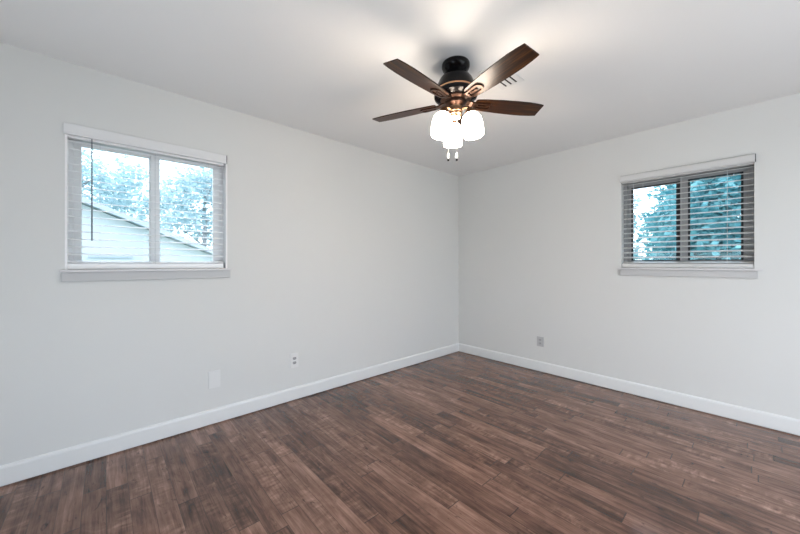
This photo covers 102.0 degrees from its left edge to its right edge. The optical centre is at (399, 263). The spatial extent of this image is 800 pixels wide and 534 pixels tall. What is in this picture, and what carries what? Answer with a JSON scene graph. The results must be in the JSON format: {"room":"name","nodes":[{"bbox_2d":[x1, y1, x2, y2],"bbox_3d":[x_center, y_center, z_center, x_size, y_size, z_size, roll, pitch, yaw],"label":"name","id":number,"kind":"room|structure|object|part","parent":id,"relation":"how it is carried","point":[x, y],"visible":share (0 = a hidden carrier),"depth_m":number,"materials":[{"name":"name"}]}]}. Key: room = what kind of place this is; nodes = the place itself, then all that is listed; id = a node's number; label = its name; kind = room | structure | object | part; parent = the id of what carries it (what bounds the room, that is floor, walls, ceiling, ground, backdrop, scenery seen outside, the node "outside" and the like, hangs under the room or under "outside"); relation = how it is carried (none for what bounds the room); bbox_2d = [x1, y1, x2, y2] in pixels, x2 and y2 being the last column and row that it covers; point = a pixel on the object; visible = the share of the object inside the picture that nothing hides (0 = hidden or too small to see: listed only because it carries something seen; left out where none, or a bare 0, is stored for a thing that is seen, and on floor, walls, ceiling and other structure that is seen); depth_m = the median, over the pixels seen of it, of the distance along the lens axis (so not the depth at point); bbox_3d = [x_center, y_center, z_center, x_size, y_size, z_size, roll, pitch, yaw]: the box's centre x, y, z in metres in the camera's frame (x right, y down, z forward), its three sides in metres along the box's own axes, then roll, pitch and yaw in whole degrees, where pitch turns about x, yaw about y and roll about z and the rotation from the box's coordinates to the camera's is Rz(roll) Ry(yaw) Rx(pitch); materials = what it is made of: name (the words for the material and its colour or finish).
{"room":"empty bedroom","nodes":[
{"label":"empty bedroom","id":0,"kind":"room"},
{"bbox_2d":[0,42,458,486],"bbox_3d":[-1.046,0.005,2.929,5.220,2.440,0.160,0,0,-42],"label":"wall","id":1,"kind":"structure","parent":0,"point":[342,257],"depth_m":2.46,"materials":[{"name":"paint"}]},
{"bbox_2d":[59,134,231,281],"bbox_3d":[-1.719,-0.350,2.284,0.936,0.920,0.179,0,0,-42],"label":"window","id":2,"kind":"structure","parent":1,"relation":"in","point":[67,275],"depth_m":2.23,"materials":[{"name":"white plastic"}]},
{"bbox_3d":[-1.917,-0.386,2.203,0.432,0.788,0.025,0,0,-42],"label":"sash","id":3,"kind":"part","parent":2,"relation":"part of","materials":[{"name":"clear glass"}]},
{"bbox_2d":[64,122,226,268],"bbox_3d":[-1.701,-0.405,2.253,0.886,0.877,0.082,0,0,-42],"label":"window blind","id":4,"kind":"object","parent":2,"relation":"attached to","point":[75,132],"visible":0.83,"depth_m":2.18,"materials":[{"name":"white plastic"}]},
{"bbox_3d":[-1.713,-0.787,2.261,0.858,0.044,0.054,0,0,-42],"label":"head rail","id":5,"kind":"part","parent":4,"relation":"part of","materials":[{"name":"white plastic"}]},
{"bbox_3d":[-1.714,0.017,2.262,0.858,0.034,0.052,0,0,-42],"label":"rail","id":6,"kind":"part","parent":4,"relation":"part of","materials":[{"name":"white plastic"}]},
{"bbox_3d":[-1.700,0.044,2.262,0.936,0.016,0.122,0,0,-42],"label":"sill","id":7,"kind":"part","parent":2,"relation":"part of","materials":[{"name":"grey paint"}]},
{"bbox_3d":[-1.609,-0.386,2.448,0.439,0.788,0.026,0,0,-42],"label":"sash","id":8,"kind":"part","parent":2,"relation":"part of","materials":[{"name":"clear glass"}]},
{"bbox_2d":[209,370,219,388],"bbox_3d":[-1.418,0.885,2.476,0.080,0.130,0.011,0,0,-42],"label":"blank plate","id":9,"kind":"object","parent":1,"relation":"attached to","point":[214,376],"visible":1,"depth_m":2.47,"materials":[{"name":"white plastic"}]},
{"bbox_2d":[0,343,458,485],"bbox_3d":[-0.988,1.162,2.865,4.900,0.106,0.014,0,0,-42],"label":"baseboard","id":10,"kind":"structure","parent":1,"relation":"attached to","point":[40,464],"depth_m":2.33,"materials":[{"name":"white paint"}]},
{"bbox_2d":[290,353,297,367],"bbox_3d":[-0.948,0.870,2.904,0.074,0.128,0.012,0,0,-42],"label":"wall outlet","id":11,"kind":"object","parent":1,"relation":"attached to","point":[293,357],"visible":1,"depth_m":2.90,"materials":[{"name":"white plastic"}]},
{"bbox_2d":[0,351,799,533],"bbox_3d":[0.435,1.325,1.304,5.220,0.200,4.560,0,0,-42],"label":"floor","id":12,"kind":"structure","parent":0,"point":[458,442],"depth_m":1.91,"materials":[{"name":"brown wood"}]},
{"bbox_2d":[0,0,799,175],"bbox_3d":[0.435,-1.315,1.304,5.220,0.200,4.560,0,0,-42],"label":"ceiling","id":13,"kind":"structure","parent":0,"point":[603,70],"depth_m":1.89,"materials":[{"name":"paint"}]},
{"bbox_2d":[372,43,543,160],"bbox_3d":[0.322,-0.915,1.945,1.060,0.599,1.091,0,0,-42],"label":"ceiling fan","id":14,"kind":"object","parent":13,"relation":"hanging from","point":[456,91],"visible":1,"depth_m":1.88,"materials":[{"name":"brown wood"}]},
{"bbox_3d":[0.033,-0.979,2.120,0.438,0.006,0.121,0,12,26],"label":"blade","id":15,"kind":"part","parent":14,"relation":"part of","materials":[{"name":"brown wood"}]},
{"bbox_3d":[0.104,-0.979,1.726,0.121,0.006,0.438,16,11,43],"label":"blade","id":16,"kind":"part","parent":14,"relation":"part of","materials":[{"name":"brown wood"}]},
{"bbox_3d":[0.247,-0.821,1.919,0.128,0.148,0.123,0,0,-42],"label":"lamp shade","id":17,"kind":"part","parent":14,"relation":"part of","materials":[{"name":"white glass"}]},
{"bbox_3d":[0.339,-0.821,2.078,0.125,0.148,0.126,0,0,-42],"label":"lamp shade","id":18,"kind":"part","parent":14,"relation":"part of","materials":[{"name":"white glass"}]},
{"bbox_3d":[0.385,-0.979,2.309,0.121,0.006,0.438,-12,-2,8],"label":"blade","id":19,"kind":"part","parent":14,"relation":"part of","materials":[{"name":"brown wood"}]},
{"bbox_3d":[0.431,-0.821,1.919,0.123,0.148,0.128,0,0,-42],"label":"lamp shade","id":20,"kind":"part","parent":14,"relation":"part of","materials":[{"name":"white glass"}]},
{"bbox_3d":[0.500,-0.979,1.672,0.121,0.006,0.438,13,-6,-27],"label":"blade","id":21,"kind":"part","parent":14,"relation":"part of","materials":[{"name":"brown wood"}]},
{"bbox_3d":[0.674,-0.979,2.032,0.438,0.006,0.121,0,-12,-10],"label":"blade","id":22,"kind":"part","parent":14,"relation":"part of","materials":[{"name":"brown wood"}]},
{"bbox_2d":[478,65,523,89],"bbox_3d":[0.658,-1.212,2.099,0.300,0.006,0.160,0,0,-42],"label":"ceiling vent","id":23,"kind":"object","parent":13,"relation":"in","point":[515,78],"visible":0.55,"depth_m":2.15,"materials":[{"name":"white metal"}]},
{"bbox_2d":[459,93,799,435],"bbox_3d":[2.359,0.005,2.949,0.160,2.440,4.400,0,0,-42],"label":"wall","id":24,"kind":"structure","parent":0,"point":[541,239],"depth_m":3.02,"materials":[{"name":"paint"}]},
{"bbox_2d":[537,336,543,346],"bbox_3d":[1.589,0.884,3.667,0.012,0.110,0.076,0,0,-42],"label":"wall outlet","id":25,"kind":"object","parent":24,"relation":"attached to","point":[540,340],"visible":1,"depth_m":3.66,"materials":[{"name":"grey plastic"}]},
{"bbox_2d":[459,343,799,434],"bbox_3d":[2.246,1.162,2.944,0.014,0.106,4.226,0,0,-42],"label":"baseboard","id":26,"kind":"structure","parent":24,"relation":"attached to","point":[779,422],"depth_m":2.88,"materials":[{"name":"white paint"}]},
{"bbox_2d":[616,165,762,277],"bbox_3d":[2.449,-0.346,2.814,0.179,0.917,0.939,0,0,-42],"label":"window","id":27,"kind":"structure","parent":24,"relation":"in","point":[634,271],"depth_m":2.81,"materials":[{"name":"grey"}]},
{"bbox_3d":[2.379,-0.383,3.001,0.025,0.785,0.434,0,0,-42],"label":"sash","id":28,"kind":"part","parent":27,"relation":"part of","materials":[{"name":"grey"}]},
{"bbox_2d":[620,154,755,267],"bbox_3d":[2.418,-0.399,2.788,0.094,0.870,0.870,0,0,-42],"label":"window blind","id":29,"kind":"object","parent":27,"relation":"attached to","point":[745,160],"visible":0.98,"depth_m":2.73,"materials":[{"name":"grey plastic"}]},
{"bbox_3d":[2.432,-0.782,2.802,0.054,0.044,0.852,0,0,-42],"label":"head rail","id":30,"kind":"part","parent":29,"relation":"part of","materials":[{"name":"grey plastic"}]},
{"bbox_3d":[2.433,0.019,2.802,0.052,0.034,0.852,0,0,-42],"label":"rail","id":31,"kind":"part","parent":29,"relation":"part of","materials":[{"name":"grey plastic"}]},
{"bbox_3d":[2.623,-0.375,2.594,0.052,0.770,0.001,0,0,-42],"label":"ladder cord","id":32,"kind":"part","parent":29,"relation":"part of","materials":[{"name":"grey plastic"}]},
{"bbox_3d":[2.428,0.046,2.795,0.122,0.016,0.939,0,0,-42],"label":"sill","id":33,"kind":"part","parent":27,"relation":"part of","materials":[{"name":"grey paint"}]},
{"bbox_3d":[2.613,-0.383,2.704,0.026,0.785,0.408,0,0,-42],"label":"sash","id":34,"kind":"part","parent":27,"relation":"part of","materials":[{"name":"grey"}]},
{"label":"outside","id":35,"kind":"structure","parent":0,"visible":0},
{"bbox_3d":[0.654,1.900,14.127,100.000,0.150,100.000,0,0,-42],"label":"lawn","id":36,"kind":"structure","parent":35,"visible":0},
{"bbox_2d":[82,148,172,228],"bbox_3d":[-16.022,-2.444,15.539,8.646,8.940,8.848,0,0,1],"label":"leafy tree","id":37,"kind":"object","parent":36,"relation":"on","point":[98,178],"visible":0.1,"depth_m":16.42,"materials":[{"name":"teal plant"}]},
{"bbox_2d":[82,196,211,260],"bbox_3d":[-9.588,-0.244,6.956,10.200,4.139,3.800,0,0,-42],"label":"neighbouring house","id":38,"kind":"structure","parent":36,"relation":"on","point":[87,206],"depth_m":7.57,"materials":[{"name":"grey"}]},
{"bbox_2d":[120,165,211,246],"bbox_3d":[-9.121,-1.316,14.764,5.911,6.492,6.041,0,0,-2],"label":"leafy tree","id":39,"kind":"object","parent":36,"relation":"on","point":[204,174],"visible":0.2,"depth_m":13.28,"materials":[{"name":"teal plant"}]},
{"bbox_2d":[633,195,648,259],"bbox_3d":[6.519,-0.721,10.329,2.503,5.173,2.304,0,0,-42],"label":"leafy tree","id":40,"kind":"object","parent":36,"relation":"on","point":[635,200],"visible":0.03,"depth_m":9.78,"materials":[{"name":"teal plant"}]},
{"bbox_2d":[634,187,738,259],"bbox_3d":[7.082,-0.600,7.921,2.221,4.949,2.399,0,0,-5],"label":"leafy tree","id":41,"kind":"object","parent":36,"relation":"on","point":[660,193],"visible":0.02,"depth_m":8.23,"materials":[{"name":"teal plant"}]},
{"bbox_2d":[634,173,740,259],"bbox_3d":[5.490,-0.616,5.022,3.150,4.996,3.039,0,0,4],"label":"leafy tree","id":42,"kind":"object","parent":36,"relation":"on","point":[736,177],"visible":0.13,"depth_m":4.85,"materials":[{"name":"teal plant"}]}
]}

